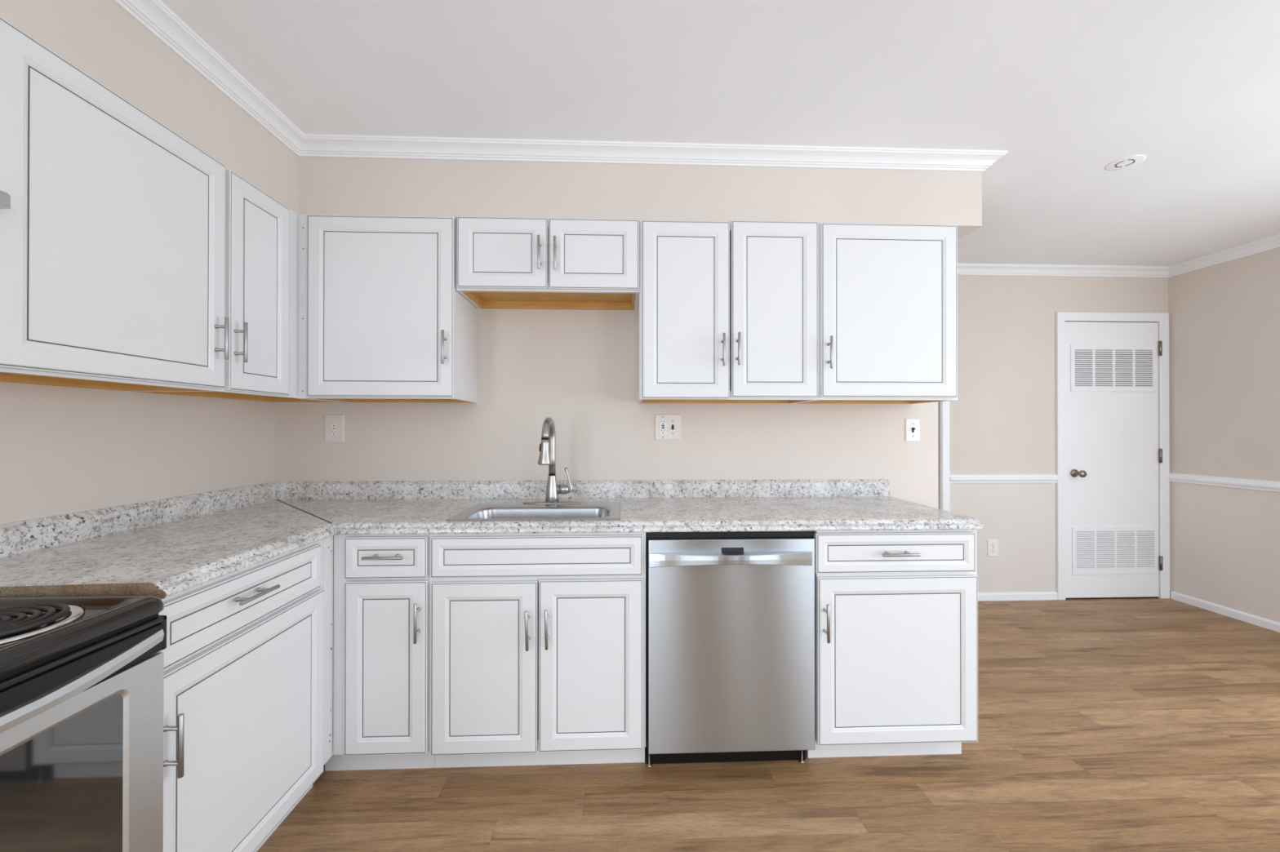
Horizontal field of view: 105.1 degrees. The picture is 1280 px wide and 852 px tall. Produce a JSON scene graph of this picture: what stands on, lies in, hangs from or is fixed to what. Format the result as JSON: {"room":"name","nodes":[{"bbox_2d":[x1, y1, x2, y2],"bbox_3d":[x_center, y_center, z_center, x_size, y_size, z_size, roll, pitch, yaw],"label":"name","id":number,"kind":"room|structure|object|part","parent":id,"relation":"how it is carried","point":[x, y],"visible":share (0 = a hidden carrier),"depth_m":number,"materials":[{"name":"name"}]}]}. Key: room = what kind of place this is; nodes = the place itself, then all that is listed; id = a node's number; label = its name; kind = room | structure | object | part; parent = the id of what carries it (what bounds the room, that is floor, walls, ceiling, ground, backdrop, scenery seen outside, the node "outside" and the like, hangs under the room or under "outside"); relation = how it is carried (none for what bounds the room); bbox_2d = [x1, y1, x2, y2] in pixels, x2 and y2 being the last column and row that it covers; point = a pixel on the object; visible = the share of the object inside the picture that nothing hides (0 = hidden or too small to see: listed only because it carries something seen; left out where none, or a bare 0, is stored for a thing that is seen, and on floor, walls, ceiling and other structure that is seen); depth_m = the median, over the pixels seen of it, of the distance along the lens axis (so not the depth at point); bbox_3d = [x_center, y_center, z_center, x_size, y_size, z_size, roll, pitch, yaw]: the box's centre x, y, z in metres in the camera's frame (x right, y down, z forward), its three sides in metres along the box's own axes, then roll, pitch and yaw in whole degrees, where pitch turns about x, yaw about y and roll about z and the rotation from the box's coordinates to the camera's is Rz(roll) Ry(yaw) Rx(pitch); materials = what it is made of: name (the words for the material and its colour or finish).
{"room":"kitchen","nodes":[
{"label":"kitchen","id":0,"kind":"room"},
{"bbox_2d":[0,382,275,524],"bbox_3d":[-1.726,0.038,0.261,0.150,2.431,6.566,0,0,-2],"label":"wall","id":1,"kind":"structure","parent":0,"point":[64,450],"depth_m":1.60,"materials":[{"name":"beige paint"}]},
{"bbox_2d":[0,190,10,208],"bbox_3d":[-1.469,-0.468,0.624,0.384,0.135,0.748,0,0,-2],"label":"range hood","id":2,"kind":"object","parent":1,"relation":"attached to","point":[5,198],"visible":1,"depth_m":1.00,"materials":[{"name":"metal"}]},
{"bbox_2d":[0,17,228,391],"bbox_3d":[-1.510,-0.498,1.323,0.365,0.762,0.620,0,0,-2],"label":"upper cabinet","id":3,"kind":"object","parent":1,"relation":"attached to","point":[113,233],"visible":1,"depth_m":1.25,"materials":[{"name":"white wood"}]},
{"bbox_3d":[-1.358,-0.285,1.592,0.040,0.137,0.012,0,0,-2],"label":"handle","id":4,"kind":"part","parent":3,"relation":"part of","materials":[{"name":"silver metal"}]},
{"bbox_2d":[0,481,276,557],"bbox_3d":[-1.696,0.303,1.670,0.022,0.083,1.319,0,0,-2],"label":"backsplash","id":5,"kind":"structure","parent":1,"relation":"attached to","point":[23,536],"depth_m":1.58,"materials":[{"name":"stone"}]},
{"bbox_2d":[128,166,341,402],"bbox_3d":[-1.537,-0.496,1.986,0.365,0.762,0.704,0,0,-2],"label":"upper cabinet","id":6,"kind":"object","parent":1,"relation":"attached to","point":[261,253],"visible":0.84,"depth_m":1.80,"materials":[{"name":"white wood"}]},
{"bbox_3d":[-1.361,-0.286,1.674,0.040,0.137,0.012,0,0,-2],"label":"handle","id":7,"kind":"part","parent":6,"relation":"part of","materials":[{"name":"silver metal"}]},
{"bbox_3d":[-1.396,-0.493,1.801,0.019,0.744,0.298,0,0,-2],"label":"door","id":8,"kind":"part","parent":6,"relation":"part of","materials":[{"name":"white wood"}]},
{"bbox_2d":[0,0,982,239],"bbox_3d":[-0.065,-1.028,0.898,3.218,0.295,3.000,0,0,-2],"label":"soffit","id":9,"kind":"structure","parent":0,"point":[98,37],"depth_m":2.05,"materials":[{"name":"beige paint"}]},
{"bbox_2d":[111,0,1279,277],"bbox_3d":[1.341,-1.143,0.387,5.388,0.066,6.266,0,0,-2],"label":"crown molding","id":10,"kind":"structure","parent":9,"relation":"attached to","point":[154,15],"depth_m":2.04,"materials":[{"name":"white paint"}]},
{"bbox_2d":[275,248,937,609],"bbox_3d":[-0.121,0.046,2.454,3.232,2.431,0.120,0,0,-2],"label":"wall","id":11,"kind":"structure","parent":0,"point":[576,369],"depth_m":2.39,"materials":[{"name":"beige paint"}]},
{"bbox_2d":[324,414,344,442],"bbox_3d":[-1.458,0.012,2.336,0.089,0.131,0.008,0,0,-2],"label":"wall outlet","id":12,"kind":"object","parent":11,"relation":"attached to","point":[334,424],"visible":1,"depth_m":2.33,"materials":[{"name":"beige plastic"}]},
{"bbox_2d":[330,429,337,435],"bbox_3d":[-1.458,0.031,2.333,0.031,0.031,0.002,0,0,-2],"label":"socket","id":13,"kind":"object","parent":12,"relation":"attached to","point":[333,432],"depth_m":2.33,"materials":[{"name":"beige plastic"}]},
{"bbox_2d":[330,421,337,427],"bbox_3d":[-1.458,-0.008,2.334,0.031,0.031,0.002,0,0,-2],"label":"socket","id":14,"kind":"object","parent":12,"relation":"attached to","point":[333,424],"depth_m":2.33,"materials":[{"name":"beige plastic"}]},
{"bbox_2d":[297,213,477,402],"bbox_3d":[-1.099,-0.495,2.167,0.641,0.762,0.378,0,0,-2],"label":"upper cabinet","id":15,"kind":"object","parent":11,"relation":"attached to","point":[383,317],"visible":0.98,"depth_m":2.02,"materials":[{"name":"white wood"}]},
{"bbox_3d":[-0.805,-0.323,2.010,0.012,0.137,0.040,0,0,-2],"label":"handle","id":16,"kind":"part","parent":15,"relation":"part of","materials":[{"name":"silver metal"}]},
{"bbox_2d":[456,216,639,310],"bbox_3d":[-0.391,-0.722,2.196,0.766,0.307,0.378,0,0,-2],"label":"upper cabinet","id":17,"kind":"object","parent":11,"relation":"attached to","point":[502,262],"visible":1,"depth_m":2.05,"materials":[{"name":"white wood"}]},
{"bbox_3d":[-0.574,-0.724,2.049,0.373,0.295,0.019,0,0,-2],"label":"door","id":18,"kind":"part","parent":17,"relation":"part of","materials":[{"name":"white wood"}]},
{"bbox_3d":[-0.417,-0.716,2.026,0.012,0.137,0.040,-1,0,-2],"label":"handle","id":19,"kind":"part","parent":17,"relation":"part of","materials":[{"name":"silver metal"}]},
{"bbox_3d":[-0.351,-0.714,2.029,0.012,0.137,0.040,-1,0,-2],"label":"handle","id":20,"kind":"part","parent":17,"relation":"part of","materials":[{"name":"silver metal"}]},
{"bbox_3d":[-0.194,-0.723,2.064,0.378,0.294,0.019,0,0,-2],"label":"door","id":21,"kind":"part","parent":17,"relation":"part of","materials":[{"name":"white wood"}]},
{"bbox_2d":[275,479,889,499],"bbox_3d":[-0.248,0.306,2.376,2.972,0.083,0.022,0,0,-2],"label":"backsplash","id":22,"kind":"structure","parent":11,"relation":"attached to","point":[375,490],"depth_m":2.37,"materials":[{"name":"stone"}]},
{"bbox_2d":[654,414,680,439],"bbox_3d":[0.137,0.005,2.396,0.127,0.125,0.016,0,0,-2],"label":"outlet switch plate","id":23,"kind":"object","parent":11,"relation":"attached to","point":[667,427],"visible":1,"depth_m":2.40,"materials":[{"name":"beige plastic"}]},
{"bbox_2d":[659,420,666,434],"bbox_3d":[0.113,0.005,2.396,0.032,0.068,0.003,0,0,-2],"label":"socket","id":24,"kind":"object","parent":23,"relation":"attached to","point":[662,423],"depth_m":2.40,"materials":[{"name":"white plastic"}]},
{"bbox_2d":[636,220,818,403],"bbox_3d":[0.379,-0.494,2.226,0.774,0.762,0.378,0,0,-2],"label":"upper cabinet","id":25,"kind":"object","parent":11,"relation":"attached to","point":[683,307],"visible":1,"depth_m":2.08,"materials":[{"name":"white wood"}]},
{"bbox_3d":[0.194,-0.492,2.079,0.375,0.753,0.019,0,0,-2],"label":"door","id":26,"kind":"part","parent":25,"relation":"part of","materials":[{"name":"white wood"}]},
{"bbox_3d":[0.350,-0.320,2.055,0.012,0.137,0.040,0,0,-2],"label":"handle","id":27,"kind":"part","parent":25,"relation":"part of","materials":[{"name":"silver metal"}]},
{"bbox_3d":[0.414,-0.323,2.058,0.012,0.137,0.040,0,0,-2],"label":"handle","id":28,"kind":"part","parent":25,"relation":"part of","materials":[{"name":"silver metal"}]},
{"bbox_3d":[0.576,-0.497,2.094,0.373,0.753,0.019,0,0,-2],"label":"door","id":29,"kind":"part","parent":25,"relation":"part of","materials":[{"name":"white wood"}]},
{"bbox_2d":[798,222,957,404],"bbox_3d":[1.073,-0.493,2.254,0.614,0.762,0.378,0,0,-2],"label":"upper cabinet","id":30,"kind":"object","parent":11,"relation":"attached to","point":[888,293],"visible":0.97,"depth_m":2.11,"materials":[{"name":"white wood"}]},
{"bbox_3d":[0.805,-0.311,2.074,0.012,0.137,0.040,0,0,-2],"label":"handle","id":31,"kind":"part","parent":30,"relation":"part of","materials":[{"name":"silver metal"}]},
{"bbox_2d":[905,418,919,441],"bbox_3d":[1.363,0.020,2.445,0.072,0.114,0.016,0,0,-2],"label":"light switch","id":32,"kind":"object","parent":11,"relation":"attached to","point":[912,425],"visible":1,"depth_m":2.45,"materials":[{"name":"white plastic"}]},
{"bbox_2d":[160,0,1279,266],"bbox_3d":[1.191,-1.235,0.382,5.988,0.122,6.566,0,0,-2],"label":"ceiling","id":33,"kind":"structure","parent":0,"point":[1071,89],"depth_m":1.69,"materials":[{"name":"paint"}]},
{"bbox_2d":[257,598,1279,851],"bbox_3d":[1.190,1.315,0.373,5.988,0.120,6.566,0,0,-2],"label":"floor","id":34,"kind":"structure","parent":0,"point":[1111,725],"depth_m":1.74,"materials":[{"name":"brown wood"}]},
{"bbox_2d":[0,595,166,851],"bbox_3d":[-1.310,0.801,0.640,0.673,0.908,0.764,0,0,-2],"label":"electric range","id":35,"kind":"object","parent":34,"relation":"on","point":[82,677],"visible":1,"depth_m":0.89,"materials":[{"name":"silver"}]},
{"bbox_3d":[-1.159,0.353,0.874,0.185,0.011,0.194,0,0,-2],"label":"coil burner","id":36,"kind":"part","parent":35,"relation":"part of","materials":[{"name":"grey metal"}]},
{"bbox_3d":[-0.981,0.447,0.654,0.015,0.048,0.748,0,0,-2],"label":"door handle","id":37,"kind":"part","parent":35,"relation":"part of","materials":[{"name":"metal"}]},
{"bbox_2d":[0,595,164,677],"bbox_3d":[-1.310,0.368,0.641,0.672,0.034,0.764,0,0,-2],"label":"cooktop","id":38,"kind":"object","parent":35,"relation":"in","point":[35,631],"depth_m":0.90,"materials":[{"name":"black metal"}]},
{"bbox_3d":[-1.001,0.427,0.655,0.034,0.084,0.762,0,0,-2],"label":"control trim","id":39,"kind":"part","parent":35,"relation":"part of","materials":[{"name":"black plastic"}]},
{"bbox_2d":[158,535,333,851],"bbox_3d":[-1.354,0.820,1.373,0.681,0.876,0.700,0,0,-2],"label":"base cabinet","id":40,"kind":"object","parent":34,"relation":"on","point":[248,675],"visible":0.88,"depth_m":1.31,"materials":[{"name":"white wood"}]},
{"bbox_3d":[-1.021,0.701,1.073,0.040,0.137,0.012,0,0,-2],"label":"handle","id":41,"kind":"part","parent":40,"relation":"part of","materials":[{"name":"silver metal"}]},
{"bbox_3d":[-1.061,0.465,1.342,0.019,0.144,0.592,0,0,-2],"label":"drawer","id":42,"kind":"part","parent":40,"relation":"part of","materials":[{"name":"white wood"}]},
{"bbox_3d":[-1.030,0.452,1.312,0.040,0.012,0.137,0,0,-2],"label":"handle","id":43,"kind":"part","parent":40,"relation":"part of","materials":[{"name":"silver metal"}]},
{"bbox_2d":[324,533,435,771],"bbox_3d":[-0.961,0.822,2.018,0.394,0.876,0.675,0,0,-2],"label":"base cabinet","id":44,"kind":"object","parent":34,"relation":"on","point":[381,610],"visible":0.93,"depth_m":1.73,"materials":[{"name":"white wood"}]},
{"bbox_3d":[-0.891,0.457,1.704,0.137,0.012,0.040,0,0,-2],"label":"handle","id":45,"kind":"part","parent":44,"relation":"part of","materials":[{"name":"silver metal"}]},
{"bbox_3d":[-0.896,0.854,1.732,0.286,0.610,0.019,0,0,-2],"label":"door","id":46,"kind":"part","parent":44,"relation":"part of","materials":[{"name":"white wood"}]},
{"bbox_3d":[-0.897,0.466,1.734,0.286,0.146,0.019,0,0,-2],"label":"drawer","id":47,"kind":"part","parent":44,"relation":"part of","materials":[{"name":"white wood"}]},
{"bbox_3d":[-0.778,0.684,1.708,0.012,0.137,0.040,0,0,-2],"label":"handle","id":48,"kind":"part","parent":44,"relation":"part of","materials":[{"name":"silver metal"}]},
{"bbox_2d":[429,532,645,768],"bbox_3d":[-0.377,0.823,2.042,0.774,0.876,0.675,0,0,-2],"label":"base cabinet","id":49,"kind":"object","parent":34,"relation":"on","point":[537,641],"visible":0.98,"depth_m":1.75,"materials":[{"name":"white wood"}]},
{"bbox_3d":[-0.554,0.861,1.746,0.374,0.612,0.019,0,0,-2],"label":"door","id":50,"kind":"part","parent":49,"relation":"part of","materials":[{"name":"white wood"}]},
{"bbox_2d":[0,479,984,599],"bbox_3d":[-0.219,0.323,1.728,2.979,0.120,1.319,0,0,-2],"label":"countertop","id":51,"kind":"structure","parent":49,"relation":"on","point":[162,548],"depth_m":1.79,"materials":[{"name":"stone"}]},
{"bbox_2d":[445,502,620,521],"bbox_3d":[-0.398,0.419,2.003,0.637,0.153,0.430,0,0,-2],"label":"sink","id":52,"kind":"object","parent":51,"relation":"in","point":[482,511],"visible":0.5,"depth_m":2.07,"materials":[{"name":"metal"}]},
{"bbox_2d":[468,509,608,519],"bbox_3d":[-0.393,0.423,1.947,0.535,0.143,0.247,0,0,-2],"label":"basin","id":53,"kind":"object","parent":52,"relation":"in","point":[476,513],"depth_m":2.07,"materials":[{"name":"metal"}]},
{"bbox_2d":[523,417,581,504],"bbox_3d":[-0.387,0.152,2.097,0.256,0.380,0.224,0,0,-2],"label":"kitchen faucet","id":54,"kind":"object","parent":51,"relation":"on","point":[547,449],"visible":1,"depth_m":2.15,"materials":[{"name":"silver metal"}]},
{"bbox_3d":[-0.390,0.089,2.096,0.031,0.255,0.195,0,0,0],"label":"spout","id":55,"kind":"part","parent":54,"relation":"part of","materials":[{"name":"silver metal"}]},
{"bbox_3d":[-0.390,0.338,2.176,0.256,0.009,0.064,0,0,-2],"label":"plate","id":56,"kind":"part","parent":54,"relation":"part of","materials":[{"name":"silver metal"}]},
{"bbox_3d":[-0.345,0.281,2.179,0.062,0.043,0.043,0,0,-2],"label":"handle","id":57,"kind":"part","parent":54,"relation":"part of","materials":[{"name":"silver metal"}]},
{"bbox_3d":[-0.319,0.240,2.177,0.039,0.114,0.017,0,0,20],"label":"lever","id":58,"kind":"part","parent":54,"relation":"part of","materials":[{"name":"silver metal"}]},
{"bbox_3d":[-0.397,0.716,1.723,0.012,0.137,0.040,-2,0,-2],"label":"handle","id":59,"kind":"part","parent":49,"relation":"part of","materials":[{"name":"silver metal"}]},
{"bbox_3d":[-0.366,0.467,1.755,0.752,0.145,0.019,0,0,-2],"label":"drawer","id":60,"kind":"part","parent":49,"relation":"part of","materials":[{"name":"white wood"}]},
{"bbox_3d":[-0.329,0.713,1.726,0.012,0.137,0.040,-1,0,-2],"label":"handle","id":61,"kind":"part","parent":49,"relation":"part of","materials":[{"name":"silver metal"}]},
{"bbox_3d":[-0.175,0.858,1.761,0.373,0.612,0.019,0,0,-2],"label":"door","id":62,"kind":"part","parent":49,"relation":"part of","materials":[{"name":"white wood"}]},
{"bbox_2d":[645,531,814,768],"bbox_3d":[0.321,0.825,2.039,0.614,0.872,0.638,0,0,-2],"label":"dishwasher","id":63,"kind":"object","parent":34,"relation":"on","point":[730,616],"visible":0.98,"depth_m":1.77,"materials":[{"name":"silver metal"}]},
{"bbox_3d":[0.323,1.222,1.841,0.600,0.075,0.012,0,0,-2],"label":"toe panel","id":64,"kind":"part","parent":63,"relation":"part of","materials":[{"name":"black"}]},
{"bbox_3d":[0.330,0.482,1.747,0.593,0.052,0.052,0,0,-2],"label":"handle","id":65,"kind":"part","parent":63,"relation":"part of","materials":[{"name":"metal"}]},
{"bbox_2d":[805,529,977,758],"bbox_3d":[0.938,0.823,2.094,0.618,0.876,0.675,0,0,-2],"label":"base cabinet","id":66,"kind":"object","parent":34,"relation":"on","point":[896,611],"visible":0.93,"depth_m":1.80,"materials":[{"name":"white wood"}]},
{"bbox_3d":[0.673,0.707,1.766,0.012,0.137,0.040,-1,0,-2],"label":"handle","id":67,"kind":"part","parent":66,"relation":"part of","materials":[{"name":"silver metal"}]},
{"bbox_3d":[0.943,0.467,1.807,0.599,0.146,0.019,0,0,-2],"label":"drawer","id":68,"kind":"part","parent":66,"relation":"part of","materials":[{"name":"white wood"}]},
{"bbox_3d":[0.940,0.465,1.778,0.137,0.012,0.040,0,0,-2],"label":"handle","id":69,"kind":"part","parent":66,"relation":"part of","materials":[{"name":"silver metal"}]},
{"bbox_2d":[937,275,1168,592],"bbox_3d":[1.063,0.051,3.583,5.688,2.431,0.150,0,0,-2],"label":"wall","id":70,"kind":"structure","parent":0,"point":[1002,416],"depth_m":3.57,"materials":[{"name":"beige paint"}]},
{"bbox_2d":[939,400,949,511],"bbox_3d":[2.202,0.084,3.541,0.068,2.365,0.024,0,0,-2],"label":"trim","id":71,"kind":"structure","parent":70,"relation":"attached to","point":[944,406],"depth_m":3.53,"materials":[{"name":"white paint"}]},
{"bbox_2d":[986,539,998,556],"bbox_3d":[2.566,0.887,3.561,0.081,0.124,0.008,0,0,-2],"label":"wall outlet","id":72,"kind":"object","parent":70,"relation":"attached to","point":[992,544],"visible":1,"depth_m":3.56,"materials":[{"name":"white plastic"}]},
{"bbox_2d":[949,474,1058,484],"bbox_3d":[2.639,0.385,3.557,0.807,0.067,0.024,0,0,-2],"label":"chair rail","id":73,"kind":"object","parent":70,"relation":"attached to","point":[953,478],"visible":1,"depth_m":3.55,"materials":[{"name":"white paint"}]},
{"bbox_2d":[977,591,1057,600],"bbox_3d":[2.639,1.239,3.560,0.807,0.056,0.013,0,0,-2],"label":"baseboard","id":74,"kind":"structure","parent":70,"relation":"attached to","point":[1023,596],"depth_m":3.56,"materials":[{"name":"white paint"}]},
{"bbox_2d":[1055,311,1169,599],"bbox_3d":[3.469,0.218,3.557,0.850,2.099,0.092,0,0,-2],"label":"door","id":75,"kind":"structure","parent":70,"relation":"in","point":[1113,434],"depth_m":3.59,"materials":[{"name":"white paint"},{"name":"bronze metal"}]},
{"bbox_3d":[3.172,0.344,3.538,0.058,0.058,0.078,0,0,-2],"label":"knob","id":76,"kind":"part","parent":75,"relation":"part of","materials":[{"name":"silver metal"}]},
{"bbox_2d":[1070,344,1155,391],"bbox_3d":[3.466,-0.422,3.587,0.648,0.340,0.007,0,0,-2],"label":"vent grille","id":77,"kind":"object","parent":75,"relation":"attached to","point":[1093,367],"depth_m":3.59,"materials":[{"name":"white metal"}]},
{"bbox_2d":[1071,527,1157,574],"bbox_3d":[3.473,0.913,3.583,0.646,0.342,0.007,0,0,-2],"label":"vent grille","id":78,"kind":"object","parent":75,"relation":"attached to","point":[1095,550],"depth_m":3.58,"materials":[{"name":"white metal"}]},
{"bbox_2d":[1168,247,1279,622],"bbox_3d":[4.107,0.042,0.493,0.150,2.431,6.566,0,0,-2],"label":"wall","id":79,"kind":"structure","parent":0,"point":[1224,317],"depth_m":3.27,"materials":[{"name":"beige paint"}]},
{"bbox_2d":[1168,472,1279,492],"bbox_3d":[4.020,0.367,0.489,0.024,0.067,6.266,0,0,-2],"label":"chair rail","id":80,"kind":"object","parent":79,"relation":"attached to","point":[1240,483],"visible":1,"depth_m":3.26,"materials":[{"name":"white paint"}]},
{"bbox_2d":[1170,591,1279,632],"bbox_3d":[4.026,1.229,0.476,0.013,0.056,6.246,0,0,-2],"label":"baseboard","id":81,"kind":"structure","parent":79,"relation":"attached to","point":[1248,618],"depth_m":3.26,"materials":[{"name":"white paint"}]}
]}

